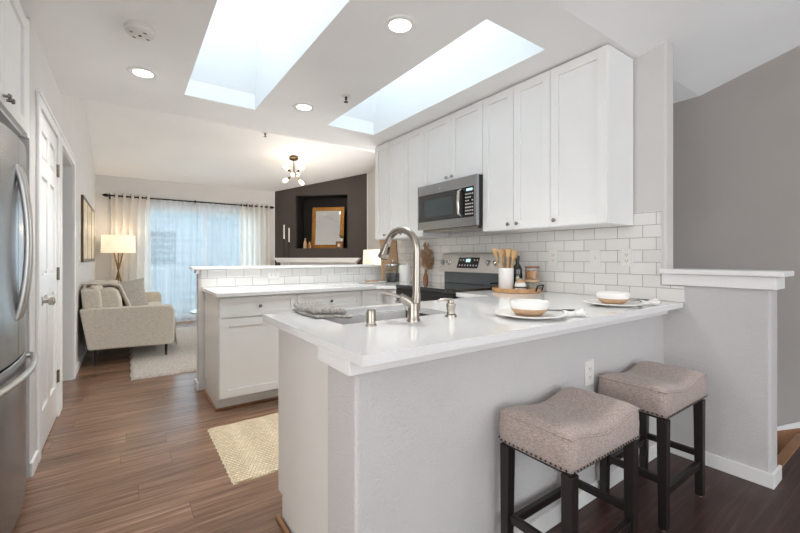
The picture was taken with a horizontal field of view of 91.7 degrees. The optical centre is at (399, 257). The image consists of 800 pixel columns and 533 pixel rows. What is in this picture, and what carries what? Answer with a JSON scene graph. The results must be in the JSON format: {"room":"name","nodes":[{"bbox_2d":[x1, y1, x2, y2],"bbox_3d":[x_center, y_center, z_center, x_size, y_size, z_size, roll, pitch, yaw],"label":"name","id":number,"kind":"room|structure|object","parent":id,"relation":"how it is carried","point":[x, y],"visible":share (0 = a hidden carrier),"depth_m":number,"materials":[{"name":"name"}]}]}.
{"room":"kitchen","nodes":[
{"label":"kitchen","id":0,"kind":"room"},
{"bbox_2d":[18,16,94,478],"bbox_3d":[-3.098,-0.344,3.567,0.115,3.020,7.000,0,0,-35],"label":"wall","id":1,"kind":"structure","parent":0,"point":[68,111],"depth_m":2.77,"materials":[{"name":"paint"}]},
{"bbox_2d":[0,0,28,138],"bbox_3d":[-1.927,-0.940,1.490,0.646,0.620,0.970,0,0,-35],"label":"upper cabinet","id":2,"kind":"object","parent":1,"relation":"attached to","point":[14,25],"visible":1,"depth_m":1.83,"materials":[{"name":"white paint"}]},
{"bbox_2d":[30,450,38,476],"bbox_3d":[-2.006,1.128,2.128,0.014,0.075,0.170,0,0,-35],"label":"baseboard","id":3,"kind":"structure","parent":1,"relation":"attached to","point":[34,462],"depth_m":2.10,"materials":[{"name":"white paint"}]},
{"bbox_2d":[35,90,61,461],"bbox_3d":[-2.297,0.109,2.553,0.026,2.113,0.880,0,0,-35],"label":"trim","id":4,"kind":"structure","parent":1,"relation":"attached to","point":[42,106],"depth_m":2.21,"materials":[{"name":"white paint"}]},
{"bbox_2d":[41,112,59,450],"bbox_3d":[-2.297,0.141,2.563,0.098,2.033,0.728,0,0,-35],"label":"door","id":5,"kind":"structure","parent":1,"relation":"in","point":[50,273],"depth_m":2.51,"materials":[{"name":"white paint"}]},
{"bbox_2d":[60,133,76,411],"bbox_3d":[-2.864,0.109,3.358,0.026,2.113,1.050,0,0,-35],"label":"trim","id":6,"kind":"structure","parent":1,"relation":"attached to","point":[64,144],"depth_m":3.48,"materials":[{"name":"white paint"}]},
{"bbox_2d":[76,344,86,374],"bbox_3d":[-4.087,1.128,5.084,0.014,0.075,3.180,0,0,-35],"label":"baseboard","id":7,"kind":"structure","parent":1,"relation":"attached to","point":[81,358],"depth_m":4.27,"materials":[{"name":"white paint"}]},
{"bbox_2d":[81,195,94,261],"bbox_3d":[-4.093,-0.330,5.104,0.022,0.760,1.840,0,0,-35],"label":"framed art","id":8,"kind":"object","parent":1,"relation":"attached to","point":[87,212],"visible":1,"depth_m":4.83,"materials":[{"name":"brown metal"}]},
{"bbox_2d":[84,200,87,258],"bbox_3d":[-3.748,-0.330,4.613,0.017,0.682,0.562,0,0,-35],"label":"picture","id":9,"kind":"object","parent":8,"relation":"attached to","point":[85,201],"depth_m":4.60},
{"bbox_2d":[88,205,90,258],"bbox_3d":[-4.094,-0.330,5.104,0.017,0.682,0.562,0,0,-35],"label":"picture","id":10,"kind":"object","parent":8,"relation":"attached to","point":[89,206],"depth_m":5.09},
{"bbox_2d":[92,211,93,258],"bbox_3d":[-4.439,-0.330,5.594,0.017,0.682,0.562,0,0,-35],"label":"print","id":11,"kind":"object","parent":8,"relation":"attached to","point":[92,211],"depth_m":5.60},
{"bbox_2d":[95,174,273,280],"bbox_3d":[-3.261,-0.284,7.684,4.587,2.900,0.120,0,0,-35],"label":"wall","id":12,"kind":"structure","parent":0,"point":[104,184],"depth_m":6.90,"materials":[{"name":"paint"}]},
{"bbox_2d":[102,193,273,208],"bbox_3d":[-3.748,-1.020,7.182,2.800,0.080,0.136,0,0,-35],"label":"curtain rod","id":13,"kind":"object","parent":12,"relation":"attached to","point":[105,194],"visible":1,"depth_m":7.03,"materials":[{"name":"black metal"}]},
{"bbox_2d":[111,193,150,291],"bbox_3d":[-4.550,0.033,6.569,0.562,2.225,0.082,0,0,-35],"label":"curtain","id":14,"kind":"object","parent":13,"relation":"hanging from","point":[129,216],"visible":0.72,"depth_m":6.58,"materials":[{"name":"white fabric"}]},
{"bbox_2d":[239,203,269,265],"bbox_3d":[-2.894,0.033,7.734,0.612,2.225,0.082,0,0,-35],"label":"curtain","id":15,"kind":"object","parent":13,"relation":"hanging from","point":[254,222],"visible":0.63,"depth_m":7.74,"materials":[{"name":"white fabric"}]},
{"bbox_2d":[83,99,374,191],"bbox_3d":[-2.867,-1.632,6.616,5.372,0.585,2.380,0,0,-35],"label":"ceiling","id":16,"kind":"structure","parent":0,"point":[128,142],"depth_m":6.22,"materials":[{"name":"paint"}]},
{"bbox_2d":[283,156,304,184],"bbox_3d":[-1.801,-1.490,6.638,0.335,0.475,0.346,0,0,-43],"label":"chandelier","id":17,"kind":"object","parent":16,"relation":"hanging from","point":[292,158],"visible":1,"depth_m":6.64,"materials":[{"name":"white glass"}]},
{"bbox_2d":[197,270,352,390],"bbox_3d":[-0.922,0.635,4.072,2.150,1.060,0.120,0,0,-35],"label":"wall","id":18,"kind":"structure","parent":0,"point":[200,294],"depth_m":3.42,"materials":[{"name":"paint"}]},
{"bbox_2d":[203,389,277,410],"bbox_3d":[-0.977,1.157,3.572,1.426,0.018,0.554,0,0,-35],"label":"trim","id":19,"kind":"structure","parent":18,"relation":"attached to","point":[204,390],"depth_m":3.08,"materials":[{"name":"wood"}]},
{"bbox_2d":[267,271,279,278],"bbox_3d":[-1.227,0.167,3.767,0.117,0.074,0.008,0,0,-35],"label":"wall outlet","id":20,"kind":"object","parent":18,"relation":"attached to","point":[270,274],"visible":1,"depth_m":3.77,"materials":[{"name":"white plastic"}]},
{"bbox_2d":[189,264,380,273],"bbox_3d":[-0.951,0.108,4.051,2.190,0.061,0.200,0,0,-35],"label":"wall cap","id":21,"kind":"object","parent":18,"relation":"attached to","point":[196,269],"visible":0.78,"depth_m":3.76,"materials":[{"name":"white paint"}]},
{"bbox_2d":[201,267,381,286],"bbox_3d":[-0.880,0.182,4.022,2.120,0.156,0.009,0,0,-35],"label":"backsplash","id":22,"kind":"structure","parent":18,"relation":"attached to","point":[214,277],"depth_m":3.86,"materials":[{"name":"tile"}]},
{"bbox_2d":[275,173,366,264],"bbox_3d":[-1.625,-0.309,7.930,2.003,2.950,0.080,0,0,10],"label":"wall","id":23,"kind":"structure","parent":0,"point":[354,187],"depth_m":7.86,"materials":[{"name":"grey paint"}]},
{"bbox_2d":[274,258,360,264],"bbox_3d":[-1.661,0.583,7.793,1.756,1.165,0.198,0,0,10],"label":"mantel","id":24,"kind":"object","parent":23,"relation":"attached to","point":[283,261],"visible":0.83,"depth_m":7.75,"materials":[{"name":"white paint"}]},
{"bbox_2d":[274,173,367,264],"bbox_3d":[-1.630,-0.270,7.899,2.011,2.870,0.024,0,0,10],"label":"trim","id":25,"kind":"structure","parent":23,"relation":"attached to","point":[367,173],"depth_m":7.71,"materials":[{"name":"white paint"}]},
{"bbox_2d":[297,195,346,247],"bbox_3d":[-1.559,-0.735,8.132,1.152,1.120,0.340,0,0,10],"label":"wall niche","id":26,"kind":"object","parent":23,"relation":"in","point":[305,204],"visible":0.3,"depth_m":8.27,"materials":[{"name":"black paint"}]},
{"bbox_2d":[312,207,344,247],"bbox_3d":[-1.497,-0.623,8.059,0.693,0.859,0.092,0,0,10],"label":"mirror","id":27,"kind":"object","parent":26,"relation":"in","point":[327,222],"visible":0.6,"depth_m":8.06,"materials":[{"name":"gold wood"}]},
{"bbox_2d":[336,241,343,247],"bbox_3d":[-1.227,-0.265,7.890,0.140,0.140,0.084,0,0,10],"label":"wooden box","id":28,"kind":"object","parent":26,"relation":"in","point":[339,244],"visible":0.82,"depth_m":7.85,"materials":[{"name":"brown wood"}]},
{"bbox_2d":[368,168,379,249],"bbox_3d":[0.183,-0.434,6.631,0.100,3.200,2.773,0,0,-35],"label":"wall","id":29,"kind":"structure","parent":0,"point":[373,244],"depth_m":7.60,"materials":[{"name":"paint"}]},
{"bbox_2d":[11,320,799,532],"bbox_3d":[-0.901,1.216,2.974,6.350,0.100,12.100,0,0,-35],"label":"floor","id":30,"kind":"structure","parent":0,"point":[121,454],"depth_m":2.00,"materials":[{"name":"brown wood"}]},
{"bbox_2d":[0,121,37,532],"bbox_3d":[-1.927,0.310,1.456,0.808,1.710,0.900,0,0,-35],"label":"refrigerator","id":31,"kind":"object","parent":30,"relation":"on","point":[17,241],"visible":1,"depth_m":1.58,"materials":[{"name":"silver metal"}]},
{"bbox_2d":[101,235,135,281],"bbox_3d":[-4.534,0.404,6.249,0.459,1.527,0.459,0,0,-35],"label":"floor lamp","id":32,"kind":"object","parent":30,"relation":"on","point":[113,244],"visible":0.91,"depth_m":6.09,"materials":[{"name":"beige fabric"}]},
{"bbox_2d":[79,280,174,365],"bbox_3d":[-3.625,0.747,5.195,0.863,0.836,2.230,0,0,-35],"label":"sofa","id":33,"kind":"object","parent":30,"relation":"on","point":[106,323],"visible":0.83,"depth_m":4.27,"materials":[{"name":"beige fabric"}]},
{"bbox_2d":[90,283,102,289],"bbox_3d":[-3.344,0.425,4.299,0.116,0.271,0.276,0,0,-20],"label":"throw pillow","id":34,"kind":"object","parent":33,"relation":"on","point":[99,287],"visible":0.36,"depth_m":4.24,"materials":[{"name":"beige fabric"}]},
{"bbox_2d":[100,286,122,307],"bbox_3d":[-3.474,0.514,4.690,0.216,0.359,0.989,0,0,-35],"label":"cushion","id":35,"kind":"object","parent":33,"relation":"on","point":[110,296],"depth_m":4.29,"materials":[{"name":"beige fabric"}]},
{"bbox_2d":[83,282,177,343],"bbox_3d":[-3.245,0.688,4.730,0.969,0.808,0.405,0,0,-40],"label":"throw blanket","id":36,"kind":"object","parent":33,"relation":"on","point":[114,284],"visible":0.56,"depth_m":4.53,"materials":[{"name":"beige fabric"}]},
{"bbox_2d":[116,278,148,305],"bbox_3d":[-3.454,0.500,4.906,0.220,0.476,0.517,0,0,33],"label":"throw pillow","id":37,"kind":"object","parent":33,"relation":"on","point":[134,290],"visible":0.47,"depth_m":4.93,"materials":[{"name":"grey fabric"}]},
{"bbox_2d":[129,326,196,379],"bbox_3d":[-2.502,1.153,5.430,2.108,0.023,2.808,0,0,-35],"label":"shag rug","id":38,"kind":"object","parent":30,"relation":"on","point":[150,361],"visible":0.25,"depth_m":4.46,"materials":[{"name":"white carpet"}]},
{"bbox_2d":[208,413,277,484],"bbox_3d":[-0.706,1.159,2.570,0.920,0.010,0.791,0,0,-35],"label":"jute rug","id":39,"kind":"object","parent":30,"relation":"on","point":[247,449],"visible":0.35,"depth_m":2.38,"materials":[{"name":"beige wicker"}]},
{"bbox_2d":[205,293,294,408],"bbox_3d":[-1.283,0.729,3.308,0.590,0.873,0.682,0,0,-35],"label":"base cabinet","id":40,"kind":"object","parent":30,"relation":"on","point":[241,349],"visible":0.7,"depth_m":3.03,"materials":[{"name":"paint"}]},
{"bbox_2d":[295,290,359,308],"bbox_3d":[-0.791,0.729,3.655,0.613,0.873,0.682,0,0,-35],"label":"base cabinet","id":41,"kind":"object","parent":30,"relation":"on","point":[350,298],"visible":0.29,"depth_m":3.43,"materials":[{"name":"white paint"}]},
{"bbox_2d":[278,310,405,532],"bbox_3d":[0.451,0.729,2.146,2.072,0.873,0.577,0,0,-35],"label":"base cabinet","id":42,"kind":"object","parent":30,"relation":"on","point":[302,378],"visible":0.16,"depth_m":1.55,"materials":[{"name":"paint"}]},
{"bbox_2d":[263,290,682,366],"bbox_3d":[0.420,0.276,2.154,2.142,0.030,1.239,0,0,-35],"label":"countertop","id":43,"kind":"structure","parent":42,"relation":"on","point":[476,323],"depth_m":1.51,"materials":[{"name":"white stone"}]},
{"bbox_2d":[292,302,351,317],"bbox_3d":[-0.368,0.240,1.789,0.168,0.054,0.329,0,0,-35],"label":"dish towel","id":44,"kind":"object","parent":43,"relation":"on","point":[316,310],"visible":1,"depth_m":1.70,"materials":[{"name":"white fabric"}]},
{"bbox_2d":[365,309,376,326],"bbox_3d":[-0.111,0.230,1.486,0.043,0.062,0.043,0,0,-35],"label":"air gap","id":45,"kind":"object","parent":43,"relation":"on","point":[370,313],"visible":1,"depth_m":1.47,"materials":[{"name":"silver metal"}]},
{"bbox_2d":[378,226,420,321],"bbox_3d":[-0.007,0.061,1.682,0.171,0.398,0.238,0,0,-6],"label":"faucet","id":46,"kind":"object","parent":43,"relation":"on","point":[413,304],"visible":1,"depth_m":1.60,"materials":[{"name":"silver metal"}]},
{"bbox_2d":[437,298,456,317],"bbox_3d":[0.211,0.219,1.725,0.086,0.083,0.053,0,0,27],"label":"soap dispenser","id":47,"kind":"object","parent":43,"relation":"on","point":[450,306],"visible":1,"depth_m":1.71,"materials":[{"name":"silver metal"}]},
{"bbox_2d":[490,283,543,293],"bbox_3d":[0.896,0.231,2.991,0.364,0.060,0.364,0,0,-7],"label":"serving tray","id":48,"kind":"object","parent":43,"relation":"on","point":[495,288],"visible":0.84,"depth_m":2.84,"materials":[{"name":"brown wood"}]},
{"bbox_2d":[499,268,513,288],"bbox_3d":[0.818,0.163,2.990,0.114,0.170,0.114,0,0,-35],"label":"utensil crock","id":49,"kind":"object","parent":48,"relation":"on","point":[506,275],"visible":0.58,"depth_m":2.94,"materials":[{"name":"white ceramic"}]},
{"bbox_2d":[513,256,521,288],"bbox_3d":[0.913,0.116,3.015,0.073,0.265,0.073,0,0,-35],"label":"wine bottle","id":50,"kind":"object","parent":48,"relation":"on","point":[517,267],"visible":0.71,"depth_m":2.99,"materials":[{"name":"black glass"}]},
{"bbox_2d":[514,278,526,288],"bbox_3d":[0.904,0.201,2.911,0.088,0.094,0.088,0,0,-35],"label":"sugar bowl","id":51,"kind":"object","parent":48,"relation":"on","point":[520,284],"visible":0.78,"depth_m":2.88,"materials":[{"name":"white ceramic"}]},
{"bbox_2d":[524,279,539,288],"bbox_3d":[1.010,0.207,2.973,0.114,0.082,0.114,0,0,-35],"label":"storage jar","id":52,"kind":"object","parent":48,"relation":"on","point":[529,285],"visible":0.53,"depth_m":2.93,"materials":[{"name":"clear glass"}]},
{"bbox_2d":[525,266,538,278],"bbox_3d":[1.011,0.116,2.974,0.104,0.099,0.104,0,0,-35],"label":"storage jar","id":53,"kind":"object","parent":52,"relation":"on","point":[529,274],"visible":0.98,"depth_m":2.94,"materials":[{"name":"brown glass"}]},
{"bbox_2d":[494,308,566,319],"bbox_3d":[0.571,0.251,1.711,0.304,0.020,0.304,0,0,-35],"label":"dinner plate","id":54,"kind":"object","parent":43,"relation":"on","point":[508,311],"visible":0.74,"depth_m":1.68,"materials":[{"name":"white ceramic"}]},
{"bbox_2d":[510,299,548,315],"bbox_3d":[0.569,0.220,1.709,0.164,0.062,0.164,0,0,-35],"label":"soup bowl","id":55,"kind":"object","parent":54,"relation":"on","point":[524,307],"visible":1,"depth_m":1.65,"materials":[{"name":"white ceramic"}]},
{"bbox_2d":[560,308,586,316],"bbox_3d":[0.761,0.243,1.710,0.091,0.042,0.066,0,0,-8],"label":"napkin","id":56,"kind":"object","parent":43,"relation":"on","point":[581,312],"visible":0.94,"depth_m":1.70,"materials":[{"name":"white fabric"}]},
{"bbox_2d":[583,299,645,306],"bbox_3d":[1.172,0.251,2.131,0.304,0.020,0.304,0,0,-35],"label":"dinner plate","id":57,"kind":"object","parent":43,"relation":"on","point":[629,303],"visible":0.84,"depth_m":2.08,"materials":[{"name":"white ceramic"}]},
{"bbox_2d":[596,291,629,303],"bbox_3d":[1.169,0.220,2.129,0.164,0.062,0.164,0,0,-35],"label":"soup bowl","id":58,"kind":"object","parent":57,"relation":"on","point":[607,297],"visible":0.99,"depth_m":2.07,"materials":[{"name":"white ceramic"}]},
{"bbox_2d":[639,298,659,304],"bbox_3d":[1.362,0.243,2.130,0.091,0.042,0.066,0,0,-8],"label":"napkin","id":59,"kind":"object","parent":43,"relation":"on","point":[654,301],"visible":0.87,"depth_m":2.12,"materials":[{"name":"white fabric"}]},
{"bbox_2d":[360,289,383,305],"bbox_3d":[-0.182,0.729,4.098,0.880,0.873,0.649,0,0,-35],"label":"base cabinet","id":60,"kind":"object","parent":30,"relation":"on","point":[368,297],"visible":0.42,"depth_m":3.65,"materials":[{"name":"white paint"}]},
{"bbox_2d":[201,280,433,297],"bbox_3d":[-0.623,0.276,3.655,2.119,0.030,0.883,0,0,-35],"label":"countertop","id":61,"kind":"structure","parent":60,"relation":"on","point":[229,291],"depth_m":3.40,"materials":[{"name":"white stone"}]},
{"bbox_2d":[358,280,385,282],"bbox_3d":[-0.293,0.249,4.099,0.300,0.022,0.300,0,0,-35],"label":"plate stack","id":62,"kind":"object","parent":61,"relation":"on","point":[365,281],"visible":0.99,"depth_m":4.04,"materials":[{"name":"white ceramic"}]},
{"bbox_2d":[379,240,398,280],"bbox_3d":[-0.124,0.013,4.480,0.236,0.498,0.088,0,0,-35],"label":"cutting board","id":63,"kind":"object","parent":61,"relation":"on","point":[393,255],"visible":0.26,"depth_m":4.48,"materials":[{"name":"brown wood"}]},
{"bbox_2d":[385,260,400,281],"bbox_3d":[-0.077,0.141,4.226,0.176,0.240,0.176,0,0,-35],"label":"glass canister","id":64,"kind":"object","parent":61,"relation":"on","point":[392,277],"visible":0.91,"depth_m":4.15,"materials":[{"name":"white"}]},
{"bbox_2d":[398,264,410,281],"bbox_3d":[0.051,0.164,4.218,0.136,0.194,0.136,0,0,-35],"label":"ceramic canister","id":65,"kind":"object","parent":61,"relation":"on","point":[404,270],"visible":0.96,"depth_m":4.16,"materials":[{"name":"white ceramic"}]},
{"bbox_2d":[420,242,433,282],"bbox_3d":[0.295,0.045,4.105,0.191,0.430,0.080,0,0,-2],"label":"pampas vase","id":66,"kind":"object","parent":61,"relation":"on","point":[424,258],"visible":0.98,"depth_m":4.09,"materials":[{"name":"plant"}]},
{"bbox_2d":[384,289,396,303],"bbox_3d":[0.163,0.729,3.826,0.629,0.873,0.220,0,0,-35],"label":"base cabinet","id":67,"kind":"object","parent":30,"relation":"on","point":[387,299],"visible":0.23,"depth_m":3.66,"materials":[{"name":"white paint"}]},
{"bbox_2d":[395,253,509,302],"bbox_3d":[0.426,0.532,3.385,0.686,1.147,0.760,0,0,-35],"label":"range","id":68,"kind":"object","parent":30,"relation":"on","point":[463,272],"visible":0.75,"depth_m":3.40,"materials":[{"name":"silver metal"}]},
{"bbox_2d":[396,282,493,293],"bbox_3d":[0.443,0.256,3.396,0.645,0.030,0.760,0,0,-35],"label":"cooktop","id":69,"kind":"object","parent":68,"relation":"in","point":[436,287],"depth_m":3.25,"materials":[{"name":"black glass"}]},
{"bbox_2d":[498,387,640,532],"bbox_3d":[0.641,0.858,1.464,0.474,0.615,0.306,0,0,-35],"label":"counter stool","id":70,"kind":"object","parent":30,"relation":"on","point":[574,429],"visible":1,"depth_m":1.40,"materials":[{"name":"beige fabric"}]},
{"bbox_2d":[499,411,638,473],"bbox_3d":[0.641,0.628,1.464,0.472,0.108,0.304,0,0,-35],"label":"cushion","id":71,"kind":"object","parent":70,"relation":"on","point":[597,435],"depth_m":1.33,"materials":[{"name":"beige fabric"}]},
{"bbox_2d":[501,387,637,439],"bbox_3d":[0.641,0.579,1.464,0.456,0.056,0.288,0,0,-35],"label":"seat cushion","id":72,"kind":"object","parent":70,"relation":"on","point":[572,413],"depth_m":1.40,"materials":[{"name":"beige fabric"}]},
{"bbox_2d":[598,361,707,530],"bbox_3d":[1.229,0.858,1.888,0.474,0.615,0.306,0,0,-35],"label":"counter stool","id":73,"kind":"object","parent":30,"relation":"on","point":[661,391],"visible":0.91,"depth_m":1.80,"materials":[{"name":"beige fabric"}]},
{"bbox_2d":[598,377,705,417],"bbox_3d":[1.229,0.628,1.888,0.472,0.108,0.304,0,0,-35],"label":"cushion","id":74,"kind":"object","parent":73,"relation":"on","point":[678,394],"depth_m":1.74,"materials":[{"name":"beige fabric"}]},
{"bbox_2d":[601,361,704,392],"bbox_3d":[1.229,0.579,1.888,0.456,0.056,0.288,0,0,-35],"label":"seat cushion","id":75,"kind":"object","parent":73,"relation":"on","point":[645,376],"depth_m":1.83,"materials":[{"name":"beige fabric"}]},
{"bbox_2d":[777,421,799,466],"bbox_3d":[2.125,1.598,2.621,0.883,1.035,0.900,0,0,-35],"label":"staircase","id":76,"kind":"structure","parent":30,"relation":"on","point":[788,435],"depth_m":2.60,"materials":[{"name":"brown wood"}]},
{"bbox_3d":[-0.430,0.854,6.448,0.480,0.627,0.480,0,0,-35],"label":"side table","id":77,"kind":"object","parent":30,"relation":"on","visible":0},
{"bbox_2d":[363,250,380,263],"bbox_3d":[-0.430,0.204,6.448,0.383,0.672,0.383,0,0,-35],"label":"table lamp","id":78,"kind":"object","parent":77,"relation":"on","point":[369,256],"visible":0.3,"depth_m":6.28,"materials":[{"name":"white fabric"}]},
{"bbox_2d":[19,0,799,151],"bbox_3d":[-0.720,-1.599,2.716,6.350,0.650,6.470,0,0,-35],"label":"ceiling","id":79,"kind":"structure","parent":0,"point":[88,50],"depth_m":2.39,"materials":[{"name":"paint"}]},
{"bbox_2d":[123,20,155,40],"bbox_3d":[-1.442,-1.252,2.152,0.150,0.045,0.150,0,0,-35],"label":"smoke detector","id":80,"kind":"object","parent":79,"relation":"attached to","point":[139,30],"visible":1,"depth_m":2.12,"materials":[{"name":"white plastic"}]},
{"bbox_2d":[126,66,158,79],"bbox_3d":[-1.772,-1.270,2.676,0.186,0.008,0.186,0,0,-35],"label":"recessed light","id":81,"kind":"object","parent":79,"relation":"in","point":[139,72],"visible":1,"depth_m":2.67,"materials":[{"name":"white paint"}]},
{"bbox_2d":[184,0,349,109],"bbox_3d":[-0.885,-1.725,2.360,0.641,0.899,2.125,0,0,-35],"label":"skylight","id":82,"kind":"object","parent":79,"relation":"attached to","point":[247,48],"depth_m":3.06,"materials":[{"name":"glass"}]},
{"bbox_2d":[293,103,314,111],"bbox_3d":[-0.811,-1.270,3.279,0.186,0.008,0.186,0,0,-35],"label":"recessed light","id":83,"kind":"object","parent":79,"relation":"in","point":[304,107],"visible":1,"depth_m":3.27,"materials":[{"name":"white paint"}]},
{"bbox_2d":[383,14,416,35],"bbox_3d":[0.000,-1.270,2.124,0.186,0.008,0.186,0,0,-35],"label":"recessed light","id":84,"kind":"object","parent":79,"relation":"in","point":[399,24],"visible":1,"depth_m":2.11,"materials":[{"name":"white paint"}]},
{"bbox_2d":[328,19,544,134],"bbox_3d":[0.095,-1.725,3.050,0.626,0.899,2.125,0,0,-35],"label":"skylight","id":85,"kind":"object","parent":79,"relation":"attached to","point":[487,49],"depth_m":3.13,"materials":[{"name":"glass"}]},
{"bbox_2d":[328,315,663,532],"bbox_3d":[0.695,0.729,1.841,2.159,0.873,0.200,0,0,-35],"label":"wall","id":86,"kind":"structure","parent":0,"point":[413,448],"depth_m":1.35,"materials":[{"name":"paint"}]},
{"bbox_2d":[276,514,289,532],"bbox_3d":[-0.399,1.155,1.526,0.020,0.020,0.515,0,0,-35],"label":"trim","id":87,"kind":"structure","parent":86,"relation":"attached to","point":[278,517],"depth_m":1.67,"materials":[{"name":"brown wood"}]},
{"bbox_2d":[318,311,667,375],"bbox_3d":[0.672,0.315,1.810,2.152,0.045,0.223,0,0,-35],"label":"trim","id":88,"kind":"structure","parent":86,"relation":"attached to","point":[349,368],"depth_m":1.29,"materials":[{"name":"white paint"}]},
{"bbox_2d":[514,442,656,532],"bbox_3d":[0.740,1.128,1.741,2.095,0.075,0.015,0,0,-35],"label":"baseboard","id":89,"kind":"structure","parent":86,"relation":"attached to","point":[547,520],"depth_m":1.80,"materials":[{"name":"white paint"}]},
{"bbox_2d":[585,359,593,385],"bbox_3d":[0.912,0.552,1.866,0.074,0.117,0.008,0,0,-35],"label":"wall outlet","id":90,"kind":"object","parent":86,"relation":"attached to","point":[589,365],"visible":1,"depth_m":1.86,"materials":[{"name":"white plastic"}]},
{"bbox_2d":[397,41,776,472],"bbox_3d":[1.316,-0.095,3.651,1.025,2.520,3.405,0,0,-35],"label":"wall","id":91,"kind":"structure","parent":0,"point":[727,335],"depth_m":2.17,"materials":[{"name":"paint"}]},
{"bbox_2d":[375,142,407,239],"bbox_3d":[-0.086,-0.739,4.415,0.362,1.064,0.258,0,0,-35],"label":"upper cabinet","id":92,"kind":"object","parent":91,"relation":"attached to","point":[381,152],"visible":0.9,"depth_m":4.34,"materials":[{"name":"white paint"}]},
{"bbox_2d":[388,126,448,239],"bbox_3d":[0.167,-0.739,4.056,0.362,1.064,0.616,0,0,-35],"label":"upper cabinet","id":93,"kind":"object","parent":91,"relation":"attached to","point":[405,152],"visible":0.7,"depth_m":3.95,"materials":[{"name":"white paint"}]},
{"bbox_2d":[423,99,483,185],"bbox_3d":[0.564,-0.969,3.492,0.362,0.604,0.760,0,0,-35],"label":"upper cabinet","id":94,"kind":"object","parent":91,"relation":"attached to","point":[452,143],"visible":0.73,"depth_m":3.36,"materials":[{"name":"white paint"}]},
{"bbox_2d":[418,174,482,233],"bbox_3d":[0.528,-0.451,3.467,0.451,0.426,0.759,0,0,-35],"label":"microwave","id":95,"kind":"object","parent":94,"relation":"attached to","point":[454,205],"visible":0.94,"depth_m":3.30,"materials":[{"name":"silver metal"}]},
{"bbox_2d":[483,70,570,232],"bbox_3d":[0.957,-0.739,2.934,0.362,1.064,0.601,0,0,-35],"label":"upper cabinet","id":96,"kind":"object","parent":91,"relation":"attached to","point":[516,119],"visible":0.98,"depth_m":2.82,"materials":[{"name":"white paint"}]},
{"bbox_2d":[399,210,684,301],"bbox_3d":[0.826,-0.015,3.452,0.014,0.550,2.905,0,0,-35],"label":"backsplash","id":97,"kind":"structure","parent":91,"relation":"attached to","point":[573,273],"depth_m":2.77,"materials":[{"name":"tile"}]},
{"bbox_2d":[549,250,557,264],"bbox_3d":[1.165,-0.001,2.951,0.008,0.117,0.074,0,0,-35],"label":"wall outlet","id":98,"kind":"object","parent":91,"relation":"attached to","point":[553,254],"visible":1,"depth_m":2.94,"materials":[{"name":"white plastic"}]},
{"bbox_2d":[550,44,632,228],"bbox_3d":[1.239,-0.739,2.534,0.362,1.064,0.375,0,0,-35],"label":"upper cabinet","id":99,"kind":"object","parent":91,"relation":"attached to","point":[591,94],"visible":1,"depth_m":2.42,"materials":[{"name":"white paint"}]},
{"bbox_2d":[590,249,600,265],"bbox_3d":[1.349,-0.001,2.685,0.014,0.117,0.074,0,0,-35],"label":"wall switch","id":100,"kind":"object","parent":91,"relation":"attached to","point":[595,254],"visible":1,"depth_m":2.68,"materials":[{"name":"white plastic"}]},
{"bbox_2d":[621,249,632,266],"bbox_3d":[1.470,-0.001,2.517,0.008,0.117,0.074,0,0,-35],"label":"wall outlet","id":101,"kind":"object","parent":91,"relation":"attached to","point":[626,254],"visible":1,"depth_m":2.51,"materials":[{"name":"white plastic"}]},
{"bbox_2d":[670,440,774,489],"bbox_3d":[1.750,1.128,2.140,0.014,0.075,0.463,0,0,-35],"label":"baseboard","id":102,"kind":"structure","parent":91,"relation":"attached to","point":[746,472],"depth_m":2.07,"materials":[{"name":"white paint"}]},
{"bbox_2d":[659,268,793,289],"bbox_3d":[1.812,0.115,2.185,0.230,0.094,0.543,0,0,-35],"label":"half wall cap","id":103,"kind":"object","parent":91,"relation":"on","point":[725,278],"visible":1,"depth_m":2.08,"materials":[{"name":"white paint"}]},
{"bbox_2d":[772,465,781,487],"bbox_3d":[1.944,1.128,2.002,0.144,0.075,0.014,0,0,-35],"label":"baseboard","id":104,"kind":"structure","parent":91,"relation":"attached to","point":[778,470],"depth_m":2.00,"materials":[{"name":"white paint"}]},
{"bbox_2d":[673,46,799,425],"bbox_3d":[2.819,0.066,2.492,0.100,4.200,7.030,0,0,-35],"label":"wall","id":105,"kind":"structure","parent":0,"point":[736,144],"depth_m":2.80,"materials":[{"name":"paint"}]},
{"label":"outside","id":106,"kind":"structure","parent":0,"visible":0},
{"bbox_2d":[161,300,196,314],"bbox_3d":[-4.533,1.236,9.479,7.500,0.100,4.280,0,0,-35],"label":"terrain","id":107,"kind":"structure","parent":106,"point":[178,310],"depth_m":9.25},
{"bbox_2d":[151,266,196,307],"bbox_3d":[-4.381,0.685,8.656,4.480,1.000,0.080,0,0,-35],"label":"deck railing","id":108,"kind":"object","parent":107,"relation":"on","point":[166,268],"visible":0.09,"depth_m":8.23,"materials":[{"name":"white metal"}]},
{"bbox_2d":[150,203,238,321],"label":"window","id":109,"kind":"structure","parent":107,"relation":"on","point":[176,237],"depth_m":10.75,"materials":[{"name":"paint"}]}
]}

